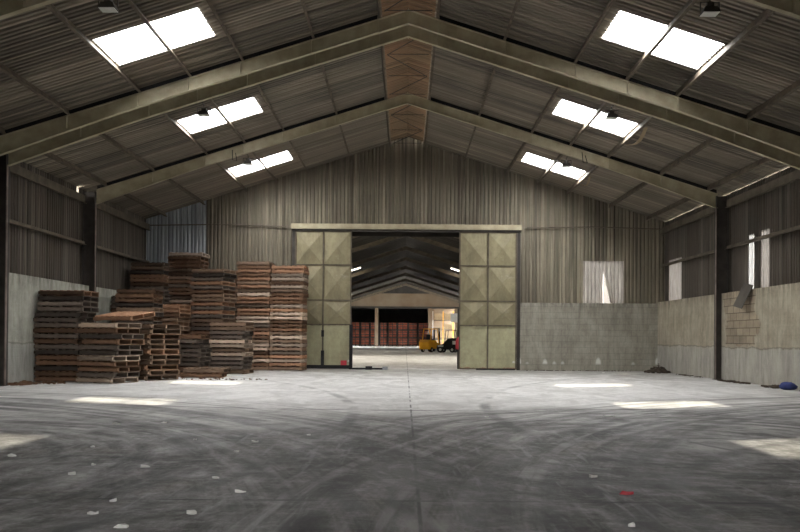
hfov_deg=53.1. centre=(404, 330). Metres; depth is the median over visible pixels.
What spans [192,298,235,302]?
wooden pallet
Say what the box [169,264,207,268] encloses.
wooden pallet
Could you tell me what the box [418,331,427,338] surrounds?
crate
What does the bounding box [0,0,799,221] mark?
ceiling
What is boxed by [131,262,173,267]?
wooden pallet
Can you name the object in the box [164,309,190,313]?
wooden pallet
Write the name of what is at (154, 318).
wooden pallet
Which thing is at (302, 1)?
purlin
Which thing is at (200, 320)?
wooden pallet
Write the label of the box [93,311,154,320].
wooden pallet
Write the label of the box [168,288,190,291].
wooden pallet
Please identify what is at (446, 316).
carton
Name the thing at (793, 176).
beam
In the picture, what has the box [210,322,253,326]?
wooden pallet
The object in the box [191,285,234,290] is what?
wooden pallet
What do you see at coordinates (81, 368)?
wooden pallet
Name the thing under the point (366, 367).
bar
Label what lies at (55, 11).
purlin
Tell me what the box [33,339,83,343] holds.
wooden pallet
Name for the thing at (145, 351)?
wooden pallet
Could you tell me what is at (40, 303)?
wooden pallet
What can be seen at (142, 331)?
wooden pallet
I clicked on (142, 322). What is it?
wooden pallet
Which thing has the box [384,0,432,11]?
wire
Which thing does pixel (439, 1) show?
purlin
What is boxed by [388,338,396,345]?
crate
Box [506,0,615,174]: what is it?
purlin
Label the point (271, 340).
wooden pallet
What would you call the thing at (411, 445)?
floor
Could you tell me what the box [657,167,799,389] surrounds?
wall
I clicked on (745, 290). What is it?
sheet
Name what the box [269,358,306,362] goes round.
wooden pallet
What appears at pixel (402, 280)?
frame
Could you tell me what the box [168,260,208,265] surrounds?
wooden pallet
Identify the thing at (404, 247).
frame
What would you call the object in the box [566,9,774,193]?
purlin
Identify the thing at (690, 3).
purlin
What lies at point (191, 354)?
wooden pallet
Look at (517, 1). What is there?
purlin
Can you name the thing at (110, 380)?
wooden pallet
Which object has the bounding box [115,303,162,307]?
wooden pallet
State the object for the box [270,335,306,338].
wooden pallet
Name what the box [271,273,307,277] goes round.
wooden pallet
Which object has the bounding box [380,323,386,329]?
crate
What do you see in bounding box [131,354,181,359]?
wooden pallet
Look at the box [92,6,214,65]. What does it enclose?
window
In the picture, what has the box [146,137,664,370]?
wall
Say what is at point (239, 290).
wooden pallet
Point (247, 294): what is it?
wooden pallet
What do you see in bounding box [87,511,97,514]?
paper scrap
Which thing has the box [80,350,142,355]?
wooden pallet
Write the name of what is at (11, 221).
wall rail
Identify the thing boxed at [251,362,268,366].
wooden pallet
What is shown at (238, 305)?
wooden pallet
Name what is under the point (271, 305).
wooden pallet
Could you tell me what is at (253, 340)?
wooden pallet
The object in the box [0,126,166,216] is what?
purlin
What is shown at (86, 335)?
wooden pallet
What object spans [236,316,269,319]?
wooden pallet
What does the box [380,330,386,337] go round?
crate
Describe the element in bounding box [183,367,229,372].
wooden pallet
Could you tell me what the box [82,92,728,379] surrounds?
frame
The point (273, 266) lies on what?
wooden pallet
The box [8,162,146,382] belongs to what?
wall
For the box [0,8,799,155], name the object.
roof beam
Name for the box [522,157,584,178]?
window
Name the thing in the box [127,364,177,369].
wooden pallet
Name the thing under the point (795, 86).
purlin
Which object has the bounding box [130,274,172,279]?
wooden pallet
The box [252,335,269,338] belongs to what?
wooden pallet
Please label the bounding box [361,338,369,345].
crate
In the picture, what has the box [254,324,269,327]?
wooden pallet
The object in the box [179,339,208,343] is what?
wooden pallet
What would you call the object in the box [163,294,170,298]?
wooden pallet
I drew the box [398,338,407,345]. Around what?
crate
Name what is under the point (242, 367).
wooden pallet
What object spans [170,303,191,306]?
wooden pallet
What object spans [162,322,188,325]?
wooden pallet
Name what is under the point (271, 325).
wooden pallet
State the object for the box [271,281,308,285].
wooden pallet
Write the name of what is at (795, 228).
wall rail
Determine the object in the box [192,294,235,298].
wooden pallet
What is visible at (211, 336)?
wooden pallet
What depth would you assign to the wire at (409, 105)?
26.93 m
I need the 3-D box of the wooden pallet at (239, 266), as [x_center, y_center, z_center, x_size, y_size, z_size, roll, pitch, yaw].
[-5.505,-2.334,29.729,1.211,0.140,0.995,0,-1,2]
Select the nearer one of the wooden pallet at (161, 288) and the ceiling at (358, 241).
the wooden pallet at (161, 288)
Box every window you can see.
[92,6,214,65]
[178,96,261,133]
[231,150,292,176]
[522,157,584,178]
[553,98,637,136]
[602,9,724,68]
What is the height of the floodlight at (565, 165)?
0.294 m
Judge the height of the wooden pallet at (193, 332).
0.140 m
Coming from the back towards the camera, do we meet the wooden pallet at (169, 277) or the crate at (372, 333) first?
the crate at (372, 333)
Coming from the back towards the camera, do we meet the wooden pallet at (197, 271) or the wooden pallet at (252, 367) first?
the wooden pallet at (252, 367)
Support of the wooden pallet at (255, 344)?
on the wooden pallet at (254, 348)
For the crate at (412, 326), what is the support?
on the crate at (412, 334)
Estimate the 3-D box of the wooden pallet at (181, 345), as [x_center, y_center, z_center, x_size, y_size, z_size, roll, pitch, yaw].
[-6.935,0.468,25.370,1.209,0.140,0.995,0,-1,5]
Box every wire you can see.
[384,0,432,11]
[387,39,428,94]
[391,105,422,143]
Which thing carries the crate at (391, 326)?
on the crate at (393, 334)
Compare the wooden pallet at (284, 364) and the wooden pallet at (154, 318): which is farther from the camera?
the wooden pallet at (284, 364)
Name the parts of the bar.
rod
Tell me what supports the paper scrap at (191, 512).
on the floor
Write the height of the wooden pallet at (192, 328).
0.140 m
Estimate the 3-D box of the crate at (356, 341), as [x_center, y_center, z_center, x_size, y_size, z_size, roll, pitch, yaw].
[-7.342,1.632,119.030,1.300,1.150,1.080,0,0,0]
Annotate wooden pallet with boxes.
[33,317,93,322]
[33,328,92,333]
[33,333,83,338]
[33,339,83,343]
[34,322,80,327]
[34,344,79,349]
[34,349,81,354]
[34,365,78,370]
[34,370,78,376]
[34,376,77,381]
[35,312,95,317]
[35,354,78,359]
[35,359,83,365]
[38,290,98,296]
[38,295,98,302]
[38,301,97,307]
[38,306,98,312]
[76,360,138,366]
[76,371,139,377]
[76,376,137,383]
[77,328,139,333]
[77,344,140,349]
[77,355,139,360]
[78,323,141,327]
[78,366,140,372]
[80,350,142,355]
[81,333,143,338]
[82,339,144,344]
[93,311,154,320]
[115,293,162,299]
[115,298,161,303]
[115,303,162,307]
[115,321,161,323]
[116,307,163,312]
[116,311,163,316]
[117,289,163,294]
[118,316,161,320]
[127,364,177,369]
[130,270,169,275]
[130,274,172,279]
[130,278,168,282]
[130,282,169,286]
[130,286,169,290]
[130,369,179,374]
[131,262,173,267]
[131,266,172,271]
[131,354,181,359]
[136,324,180,328]
[138,374,177,380]
[139,359,179,364]
[140,329,180,333]
[140,349,178,354]
[141,344,179,348]
[144,334,179,338]
[144,339,179,343]
[158,304,190,309]
[162,298,171,302]
[162,317,189,321]
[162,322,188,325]
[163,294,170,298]
[163,313,190,317]
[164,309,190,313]
[168,256,207,261]
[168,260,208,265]
[168,272,192,275]
[168,276,192,279]
[168,280,191,283]
[168,284,190,287]
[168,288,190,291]
[168,352,210,356]
[168,361,208,366]
[169,252,209,258]
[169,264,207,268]
[169,268,201,271]
[169,291,197,295]
[169,343,209,347]
[169,366,207,370]
[170,295,198,299]
[170,299,197,303]
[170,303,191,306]
[170,348,211,352]
[170,357,211,361]
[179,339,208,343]
[180,330,188,334]
[180,335,209,338]
[180,372,226,377]
[181,326,189,329]
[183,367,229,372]
[190,277,234,282]
[190,302,234,306]
[191,281,235,286]
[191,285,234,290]
[191,289,234,294]
[191,306,235,310]
[191,310,234,314]
[191,314,234,318]
[191,318,235,322]
[191,327,225,330]
[191,331,225,334]
[192,269,235,274]
[192,273,236,278]
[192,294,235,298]
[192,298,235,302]
[192,322,210,326]
[208,365,250,369]
[209,330,252,334]
[209,339,251,343]
[209,343,253,347]
[209,360,251,364]
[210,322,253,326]
[210,326,253,330]
[210,335,251,338]
[210,356,252,360]
[211,352,252,356]
[212,348,252,351]
[227,369,253,373]
[236,261,274,265]
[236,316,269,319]
[236,320,270,323]
[237,265,272,269]
[237,273,270,276]
[237,281,270,284]
[237,285,270,288]
[237,292,270,296]
[237,296,270,300]
[237,300,269,304]
[237,304,270,307]
[237,308,271,311]
[237,312,269,315]
[237,331,268,334]
[237,343,269,346]
[238,269,272,272]
[238,277,271,280]
[238,289,270,292]
[238,347,269,350]
[239,328,270,331]
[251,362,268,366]
[251,366,269,369]
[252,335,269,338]
[252,339,269,342]
[252,358,269,362]
[253,350,269,354]
[253,354,270,358]
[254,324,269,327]
[269,316,306,320]
[269,324,306,327]
[269,332,306,335]
[269,347,306,350]
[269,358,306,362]
[269,362,306,366]
[269,366,306,370]
[270,296,306,301]
[270,300,306,304]
[270,304,306,308]
[270,308,306,312]
[270,312,306,316]
[270,320,306,323]
[270,328,306,331]
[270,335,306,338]
[270,339,306,342]
[270,343,306,346]
[270,351,306,354]
[270,354,306,358]
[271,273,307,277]
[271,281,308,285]
[271,285,307,289]
[271,289,307,293]
[271,293,308,297]
[272,265,308,270]
[272,269,308,274]
[272,277,308,282]
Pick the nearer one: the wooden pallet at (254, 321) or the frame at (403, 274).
the wooden pallet at (254, 321)
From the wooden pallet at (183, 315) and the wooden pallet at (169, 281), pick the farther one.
the wooden pallet at (169, 281)
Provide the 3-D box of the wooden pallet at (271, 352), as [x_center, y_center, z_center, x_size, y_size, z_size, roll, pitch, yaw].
[-4.319,0.809,29.708,1.213,0.140,0.995,0,-1,3]
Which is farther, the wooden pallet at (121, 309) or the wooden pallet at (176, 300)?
the wooden pallet at (176, 300)
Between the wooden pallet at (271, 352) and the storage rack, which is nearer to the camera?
the wooden pallet at (271, 352)
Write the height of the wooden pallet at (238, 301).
0.140 m
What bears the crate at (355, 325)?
on the crate at (356, 333)
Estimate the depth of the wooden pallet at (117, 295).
25.27 m
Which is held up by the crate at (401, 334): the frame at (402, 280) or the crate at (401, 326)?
the crate at (401, 326)
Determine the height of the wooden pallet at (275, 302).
0.140 m
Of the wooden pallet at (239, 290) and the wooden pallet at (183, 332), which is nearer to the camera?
the wooden pallet at (183, 332)
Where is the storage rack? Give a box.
[432,311,453,343]
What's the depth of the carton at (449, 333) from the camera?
117.57 m
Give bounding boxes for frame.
[0,0,799,19]
[0,25,799,390]
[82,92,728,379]
[351,283,458,302]
[352,237,458,252]
[352,246,458,266]
[352,257,458,277]
[352,266,458,285]
[352,273,458,292]
[352,279,458,297]
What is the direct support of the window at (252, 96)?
attached to the ceiling at (35, 44)
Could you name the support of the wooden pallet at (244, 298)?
on the wooden pallet at (238, 301)
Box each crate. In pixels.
[351,322,359,329]
[353,330,359,337]
[353,338,359,345]
[361,323,369,329]
[361,330,369,337]
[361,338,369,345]
[370,323,378,329]
[370,330,378,337]
[370,338,378,345]
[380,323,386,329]
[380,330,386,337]
[380,338,386,345]
[388,323,396,330]
[388,331,396,337]
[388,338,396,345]
[398,323,407,330]
[398,331,407,337]
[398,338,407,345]
[409,323,416,329]
[409,331,416,337]
[409,339,416,345]
[418,323,427,330]
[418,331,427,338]
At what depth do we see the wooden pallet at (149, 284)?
28.38 m
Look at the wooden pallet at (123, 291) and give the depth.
25.28 m
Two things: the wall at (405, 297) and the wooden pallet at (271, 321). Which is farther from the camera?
the wall at (405, 297)
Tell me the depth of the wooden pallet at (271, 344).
29.23 m
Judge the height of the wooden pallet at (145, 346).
0.140 m
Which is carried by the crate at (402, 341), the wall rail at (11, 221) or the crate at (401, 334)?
the crate at (401, 334)
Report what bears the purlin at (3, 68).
attached to the ceiling at (35, 44)
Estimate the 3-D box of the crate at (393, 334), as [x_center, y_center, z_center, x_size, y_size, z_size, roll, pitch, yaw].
[-1.854,0.511,119.059,1.300,1.150,1.080,0,0,0]
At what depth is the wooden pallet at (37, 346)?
21.09 m
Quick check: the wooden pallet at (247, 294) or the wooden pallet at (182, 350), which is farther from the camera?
the wooden pallet at (247, 294)
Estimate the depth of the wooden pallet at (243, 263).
29.25 m
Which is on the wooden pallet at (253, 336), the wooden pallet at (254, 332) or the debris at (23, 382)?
the wooden pallet at (254, 332)
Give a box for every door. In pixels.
[294,231,352,368]
[458,232,516,369]
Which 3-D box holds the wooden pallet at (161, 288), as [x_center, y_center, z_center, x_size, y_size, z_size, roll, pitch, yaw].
[-9.133,-1.512,28.825,1.213,0.140,0.995,0,-1,3]
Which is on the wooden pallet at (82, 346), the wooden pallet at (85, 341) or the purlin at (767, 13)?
the wooden pallet at (85, 341)
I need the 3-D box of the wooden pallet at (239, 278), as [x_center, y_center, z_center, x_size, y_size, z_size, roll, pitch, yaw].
[-5.493,-1.907,29.717,1.214,0.140,0.980,0,-1,4]
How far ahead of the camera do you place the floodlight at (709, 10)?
13.20 m
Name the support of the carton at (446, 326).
on the storage rack
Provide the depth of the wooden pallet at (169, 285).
28.95 m
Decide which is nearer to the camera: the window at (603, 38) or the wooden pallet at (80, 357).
the window at (603, 38)
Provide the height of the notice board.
0.350 m
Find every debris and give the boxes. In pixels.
[8,380,64,385]
[181,378,267,379]
[526,370,614,370]
[644,363,670,372]
[676,374,702,377]
[717,379,750,383]
[761,384,778,388]
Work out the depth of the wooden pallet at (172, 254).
28.98 m
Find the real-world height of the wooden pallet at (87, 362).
0.140 m
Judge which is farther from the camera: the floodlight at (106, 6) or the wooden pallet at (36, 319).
the wooden pallet at (36, 319)
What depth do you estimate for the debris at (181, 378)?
22.79 m
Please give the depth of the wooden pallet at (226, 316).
27.64 m
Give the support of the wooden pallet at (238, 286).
on the wooden pallet at (239, 290)
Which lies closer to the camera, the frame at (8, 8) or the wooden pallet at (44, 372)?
the frame at (8, 8)
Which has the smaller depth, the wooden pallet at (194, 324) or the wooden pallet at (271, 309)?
the wooden pallet at (194, 324)
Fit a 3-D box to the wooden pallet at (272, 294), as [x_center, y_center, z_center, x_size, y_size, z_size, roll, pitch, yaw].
[-4.259,-1.328,29.720,1.213,0.140,0.983,0,-1,3]
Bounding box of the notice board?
[451,313,458,321]
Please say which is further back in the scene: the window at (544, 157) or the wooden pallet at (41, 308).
the window at (544, 157)
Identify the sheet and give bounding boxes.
[733,283,752,308]
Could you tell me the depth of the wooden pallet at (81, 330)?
20.82 m
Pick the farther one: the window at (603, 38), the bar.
the bar
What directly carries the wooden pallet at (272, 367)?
on the floor
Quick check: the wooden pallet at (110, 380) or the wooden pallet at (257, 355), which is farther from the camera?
the wooden pallet at (257, 355)
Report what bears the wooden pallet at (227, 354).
on the wooden pallet at (249, 358)
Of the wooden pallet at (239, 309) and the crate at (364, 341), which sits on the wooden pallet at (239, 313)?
the wooden pallet at (239, 309)
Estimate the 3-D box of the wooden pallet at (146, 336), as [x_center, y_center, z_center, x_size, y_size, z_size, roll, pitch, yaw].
[-7.125,0.158,22.687,0.995,0.140,1.208,1,-1,-44]
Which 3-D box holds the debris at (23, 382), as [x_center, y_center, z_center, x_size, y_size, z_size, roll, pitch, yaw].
[-9.334,1.286,20.059,0.926,0.105,1.506,0,-1,40]
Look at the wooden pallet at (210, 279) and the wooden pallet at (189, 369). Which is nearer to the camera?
the wooden pallet at (189, 369)
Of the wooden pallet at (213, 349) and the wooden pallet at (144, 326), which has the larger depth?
the wooden pallet at (213, 349)
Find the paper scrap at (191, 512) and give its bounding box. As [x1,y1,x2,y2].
[187,510,196,514]
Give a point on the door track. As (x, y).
(294, 226)
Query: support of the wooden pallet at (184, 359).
on the wooden pallet at (189, 363)
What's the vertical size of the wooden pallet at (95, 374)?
0.140 m
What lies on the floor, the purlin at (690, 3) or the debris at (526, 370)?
the debris at (526, 370)
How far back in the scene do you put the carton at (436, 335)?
117.57 m
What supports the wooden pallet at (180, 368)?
on the wooden pallet
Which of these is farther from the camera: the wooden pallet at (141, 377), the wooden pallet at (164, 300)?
the wooden pallet at (164, 300)
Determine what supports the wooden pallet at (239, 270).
on the wooden pallet at (238, 274)
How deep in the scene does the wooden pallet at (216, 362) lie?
26.27 m
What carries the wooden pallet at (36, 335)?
on the wooden pallet at (36, 341)
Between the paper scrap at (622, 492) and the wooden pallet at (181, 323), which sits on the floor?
the paper scrap at (622, 492)
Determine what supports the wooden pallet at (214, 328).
on the wooden pallet at (211, 332)
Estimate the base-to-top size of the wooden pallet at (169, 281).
0.140 m
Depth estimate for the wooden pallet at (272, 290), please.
29.24 m
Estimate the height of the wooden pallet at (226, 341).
0.140 m
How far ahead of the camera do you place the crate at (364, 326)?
118.70 m
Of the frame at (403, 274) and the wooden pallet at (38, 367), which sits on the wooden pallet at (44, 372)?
the wooden pallet at (38, 367)
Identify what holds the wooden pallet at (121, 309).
on the wooden pallet
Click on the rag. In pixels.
(784, 385)
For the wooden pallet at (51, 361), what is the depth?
21.08 m
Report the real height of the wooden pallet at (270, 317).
0.140 m
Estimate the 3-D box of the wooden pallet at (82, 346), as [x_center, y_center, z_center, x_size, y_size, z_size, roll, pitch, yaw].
[-7.775,0.424,21.059,1.215,0.140,0.995,0,-1,17]
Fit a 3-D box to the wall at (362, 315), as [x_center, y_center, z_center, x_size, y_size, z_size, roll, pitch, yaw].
[-3.120,-0.727,123.161,13.750,6.000,16.300,0,0,0]
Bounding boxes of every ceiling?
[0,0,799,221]
[352,237,458,300]
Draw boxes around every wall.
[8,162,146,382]
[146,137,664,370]
[351,286,458,345]
[351,308,427,345]
[352,231,458,236]
[431,309,454,343]
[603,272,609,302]
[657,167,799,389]
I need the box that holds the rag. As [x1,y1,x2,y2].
[779,382,797,389]
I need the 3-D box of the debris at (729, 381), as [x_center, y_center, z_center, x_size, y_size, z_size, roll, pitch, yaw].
[9.533,1.468,23.249,0.444,0.057,2.175,0,-1,0]
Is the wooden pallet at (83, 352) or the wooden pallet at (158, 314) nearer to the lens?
the wooden pallet at (83, 352)
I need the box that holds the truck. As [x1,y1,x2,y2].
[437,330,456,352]
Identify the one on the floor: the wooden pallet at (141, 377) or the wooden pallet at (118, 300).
the wooden pallet at (141, 377)
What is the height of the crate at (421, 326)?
1.150 m
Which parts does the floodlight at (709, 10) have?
glass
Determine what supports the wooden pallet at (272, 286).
on the wooden pallet at (272, 290)
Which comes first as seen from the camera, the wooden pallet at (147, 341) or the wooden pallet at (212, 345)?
the wooden pallet at (147, 341)
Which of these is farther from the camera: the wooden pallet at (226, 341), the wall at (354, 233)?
the wall at (354, 233)
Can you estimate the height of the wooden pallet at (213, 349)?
0.140 m
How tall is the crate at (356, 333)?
1.150 m
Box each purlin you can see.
[0,63,205,204]
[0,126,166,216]
[45,4,247,191]
[126,0,277,182]
[206,0,308,172]
[300,0,350,159]
[377,0,390,146]
[423,0,440,147]
[463,0,518,160]
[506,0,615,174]
[537,0,697,184]
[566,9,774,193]
[609,79,799,207]
[647,157,771,219]
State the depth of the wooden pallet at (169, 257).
28.95 m
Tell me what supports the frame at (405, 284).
on the floor
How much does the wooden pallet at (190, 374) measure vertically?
0.140 m
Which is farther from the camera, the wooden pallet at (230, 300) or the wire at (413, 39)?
the wooden pallet at (230, 300)
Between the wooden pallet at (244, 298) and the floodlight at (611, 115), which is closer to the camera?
the floodlight at (611, 115)
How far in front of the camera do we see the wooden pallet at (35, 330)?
21.05 m
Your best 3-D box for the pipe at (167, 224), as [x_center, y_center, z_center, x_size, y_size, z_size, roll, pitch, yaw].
[-7.236,-4.095,30.997,5.271,0.108,0.044,0,-1,0]
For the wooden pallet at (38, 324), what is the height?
0.140 m
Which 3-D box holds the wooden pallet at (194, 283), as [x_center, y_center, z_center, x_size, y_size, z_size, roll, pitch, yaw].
[-6.720,-1.645,28.048,1.210,0.140,0.995,0,-1,15]
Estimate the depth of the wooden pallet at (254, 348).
29.22 m
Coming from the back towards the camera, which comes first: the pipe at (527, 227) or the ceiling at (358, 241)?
the ceiling at (358, 241)
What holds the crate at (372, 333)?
on the crate at (372, 340)
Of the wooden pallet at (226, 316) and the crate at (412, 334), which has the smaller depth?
the wooden pallet at (226, 316)
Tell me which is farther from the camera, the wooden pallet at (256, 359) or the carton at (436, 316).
the carton at (436, 316)
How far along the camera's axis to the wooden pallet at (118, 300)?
25.25 m
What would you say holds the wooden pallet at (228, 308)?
on the wooden pallet at (227, 312)
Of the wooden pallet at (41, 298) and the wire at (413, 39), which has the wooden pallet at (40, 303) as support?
the wooden pallet at (41, 298)
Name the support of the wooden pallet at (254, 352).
on the wooden pallet at (257, 355)
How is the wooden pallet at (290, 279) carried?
on the wooden pallet at (272, 282)
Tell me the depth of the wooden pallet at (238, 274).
29.24 m
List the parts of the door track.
rail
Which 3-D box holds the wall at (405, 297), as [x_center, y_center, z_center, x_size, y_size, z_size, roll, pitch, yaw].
[0.016,-2.315,115.125,20.000,9.080,0.400,0,0,0]
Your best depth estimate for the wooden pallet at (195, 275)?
27.71 m
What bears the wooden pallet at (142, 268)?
on the wooden pallet at (131, 271)
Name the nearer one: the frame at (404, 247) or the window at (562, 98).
the window at (562, 98)
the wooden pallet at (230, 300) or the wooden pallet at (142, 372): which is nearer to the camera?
the wooden pallet at (142, 372)
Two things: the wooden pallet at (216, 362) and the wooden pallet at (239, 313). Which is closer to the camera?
the wooden pallet at (216, 362)
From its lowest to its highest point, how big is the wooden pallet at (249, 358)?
0.140 m
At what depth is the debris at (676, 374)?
27.28 m
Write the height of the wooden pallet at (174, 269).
0.140 m
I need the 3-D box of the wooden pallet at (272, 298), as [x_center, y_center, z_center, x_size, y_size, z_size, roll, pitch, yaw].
[-4.301,-1.186,29.689,1.215,0.140,0.995,0,-1,2]
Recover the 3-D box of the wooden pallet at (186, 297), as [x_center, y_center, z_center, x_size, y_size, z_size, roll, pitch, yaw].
[-7.881,-1.214,29.422,1.210,0.140,0.995,0,-1,2]
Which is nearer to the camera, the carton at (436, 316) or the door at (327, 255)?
the door at (327, 255)
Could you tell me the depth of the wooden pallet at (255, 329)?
29.19 m
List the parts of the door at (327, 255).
panel, panel, panel, panel, panel, panel, panel, panel, guide post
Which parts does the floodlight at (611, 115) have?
glass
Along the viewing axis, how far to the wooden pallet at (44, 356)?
21.06 m
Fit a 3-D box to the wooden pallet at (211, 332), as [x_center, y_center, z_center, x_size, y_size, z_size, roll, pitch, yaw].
[-5.777,0.060,26.664,1.209,0.140,0.995,0,-1,5]
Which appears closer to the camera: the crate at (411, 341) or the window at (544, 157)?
the window at (544, 157)
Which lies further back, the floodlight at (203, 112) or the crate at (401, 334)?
the crate at (401, 334)
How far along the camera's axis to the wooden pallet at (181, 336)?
24.97 m
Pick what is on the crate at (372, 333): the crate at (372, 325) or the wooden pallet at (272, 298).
the crate at (372, 325)
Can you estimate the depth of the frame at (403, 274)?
93.05 m
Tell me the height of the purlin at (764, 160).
0.176 m
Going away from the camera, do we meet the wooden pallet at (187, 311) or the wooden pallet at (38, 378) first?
the wooden pallet at (38, 378)
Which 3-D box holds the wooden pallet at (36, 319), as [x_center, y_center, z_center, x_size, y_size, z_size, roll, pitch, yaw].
[-9.174,-0.294,21.533,1.215,0.140,0.995,0,-1,2]
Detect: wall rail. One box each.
[9,219,148,262]
[661,225,799,266]
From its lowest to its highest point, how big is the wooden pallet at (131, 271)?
0.140 m
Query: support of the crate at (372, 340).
on the floor
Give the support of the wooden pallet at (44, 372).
on the wooden pallet at (38, 378)
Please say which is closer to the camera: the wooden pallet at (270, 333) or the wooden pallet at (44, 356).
the wooden pallet at (44, 356)
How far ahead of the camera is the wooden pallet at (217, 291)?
27.67 m
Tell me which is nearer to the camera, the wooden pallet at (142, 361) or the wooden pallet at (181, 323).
the wooden pallet at (142, 361)
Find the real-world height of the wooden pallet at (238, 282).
0.140 m
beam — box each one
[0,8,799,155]
[10,164,150,230]
[661,169,799,233]
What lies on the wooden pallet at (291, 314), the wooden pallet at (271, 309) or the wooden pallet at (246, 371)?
the wooden pallet at (271, 309)
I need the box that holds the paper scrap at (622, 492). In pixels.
[620,491,633,494]
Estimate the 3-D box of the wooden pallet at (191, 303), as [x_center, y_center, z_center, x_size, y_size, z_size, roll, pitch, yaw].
[-6.740,-0.932,28.068,1.207,0.140,0.995,0,-1,14]
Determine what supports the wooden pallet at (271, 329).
on the wooden pallet at (270, 333)
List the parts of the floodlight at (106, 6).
glass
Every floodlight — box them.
[97,0,118,12]
[197,102,210,116]
[243,154,252,164]
[561,157,570,167]
[605,105,617,119]
[699,0,720,16]
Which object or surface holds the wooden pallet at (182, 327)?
on the wooden pallet at (183, 332)
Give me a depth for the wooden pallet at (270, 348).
29.23 m
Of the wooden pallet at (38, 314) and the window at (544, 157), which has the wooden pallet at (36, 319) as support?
the wooden pallet at (38, 314)
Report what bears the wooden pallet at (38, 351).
on the wooden pallet at (44, 356)
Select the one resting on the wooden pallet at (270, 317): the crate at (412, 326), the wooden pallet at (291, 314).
the wooden pallet at (291, 314)
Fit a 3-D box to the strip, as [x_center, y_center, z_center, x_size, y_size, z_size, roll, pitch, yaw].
[6.458,-5.338,22.298,0.160,0.172,1.913,0,-1,0]
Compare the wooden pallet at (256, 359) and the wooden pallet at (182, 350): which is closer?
the wooden pallet at (182, 350)
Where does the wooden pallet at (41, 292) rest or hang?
on the wooden pallet at (41, 298)
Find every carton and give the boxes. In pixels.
[434,313,441,319]
[435,331,441,337]
[444,314,450,319]
[444,324,451,328]
[444,331,451,337]
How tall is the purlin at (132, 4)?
0.166 m
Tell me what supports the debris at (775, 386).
on the floor
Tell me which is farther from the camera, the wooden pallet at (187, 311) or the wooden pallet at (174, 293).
the wooden pallet at (174, 293)
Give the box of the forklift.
[419,328,439,351]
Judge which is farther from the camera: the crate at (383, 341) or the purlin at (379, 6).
the crate at (383, 341)
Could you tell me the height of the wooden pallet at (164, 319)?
0.140 m
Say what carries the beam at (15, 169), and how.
attached to the frame
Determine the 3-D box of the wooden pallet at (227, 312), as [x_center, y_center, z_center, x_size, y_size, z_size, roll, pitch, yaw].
[-6.739,-0.647,28.073,1.210,0.140,0.995,0,-1,14]
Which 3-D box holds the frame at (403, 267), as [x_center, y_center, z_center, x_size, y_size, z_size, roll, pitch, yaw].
[-0.003,-2.457,84.025,20.000,8.820,0.250,0,0,0]
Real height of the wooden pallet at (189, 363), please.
0.140 m
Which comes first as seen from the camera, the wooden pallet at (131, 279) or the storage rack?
the wooden pallet at (131, 279)
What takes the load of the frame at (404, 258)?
on the floor
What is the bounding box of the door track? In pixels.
[291,223,521,232]
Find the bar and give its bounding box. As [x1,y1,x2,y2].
[352,366,387,369]
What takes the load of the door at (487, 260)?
hanging from the door track
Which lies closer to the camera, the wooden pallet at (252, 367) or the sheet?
the sheet
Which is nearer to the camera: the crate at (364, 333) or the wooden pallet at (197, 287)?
the wooden pallet at (197, 287)
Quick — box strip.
[631,127,647,144]
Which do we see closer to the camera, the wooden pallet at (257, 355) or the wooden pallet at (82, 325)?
the wooden pallet at (82, 325)
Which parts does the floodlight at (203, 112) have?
glass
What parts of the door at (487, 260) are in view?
panel, panel, panel, panel, panel, panel, panel, panel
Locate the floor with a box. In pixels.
[0,345,799,531]
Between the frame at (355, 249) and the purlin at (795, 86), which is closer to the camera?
the purlin at (795, 86)
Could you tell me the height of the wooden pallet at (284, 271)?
0.140 m
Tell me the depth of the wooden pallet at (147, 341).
22.48 m
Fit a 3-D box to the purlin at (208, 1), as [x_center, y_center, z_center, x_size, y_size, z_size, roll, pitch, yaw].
[-3.763,-6.370,11.771,0.110,0.166,38.430,0,-1,0]
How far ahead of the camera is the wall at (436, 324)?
120.51 m
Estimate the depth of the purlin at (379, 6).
22.49 m
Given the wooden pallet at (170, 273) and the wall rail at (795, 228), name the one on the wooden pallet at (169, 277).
the wooden pallet at (170, 273)
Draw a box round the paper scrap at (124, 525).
[113,523,128,527]
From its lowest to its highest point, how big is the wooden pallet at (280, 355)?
0.140 m
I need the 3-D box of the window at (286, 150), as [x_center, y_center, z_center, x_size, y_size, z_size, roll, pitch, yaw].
[-5.098,-5.942,28.353,2.049,0.714,1.440,0,-1,0]
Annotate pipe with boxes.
[150,224,285,226]
[527,227,660,229]
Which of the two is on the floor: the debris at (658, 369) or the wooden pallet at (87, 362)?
the debris at (658, 369)
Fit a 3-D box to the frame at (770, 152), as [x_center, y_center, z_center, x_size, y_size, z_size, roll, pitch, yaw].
[0.001,-3.022,19.287,20.000,8.820,0.250,0,-1,0]
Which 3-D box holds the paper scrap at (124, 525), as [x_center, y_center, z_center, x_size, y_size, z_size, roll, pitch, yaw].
[-1.809,1.242,5.109,0.086,0.020,0.063,0,-1,3]
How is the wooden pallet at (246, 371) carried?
on the floor

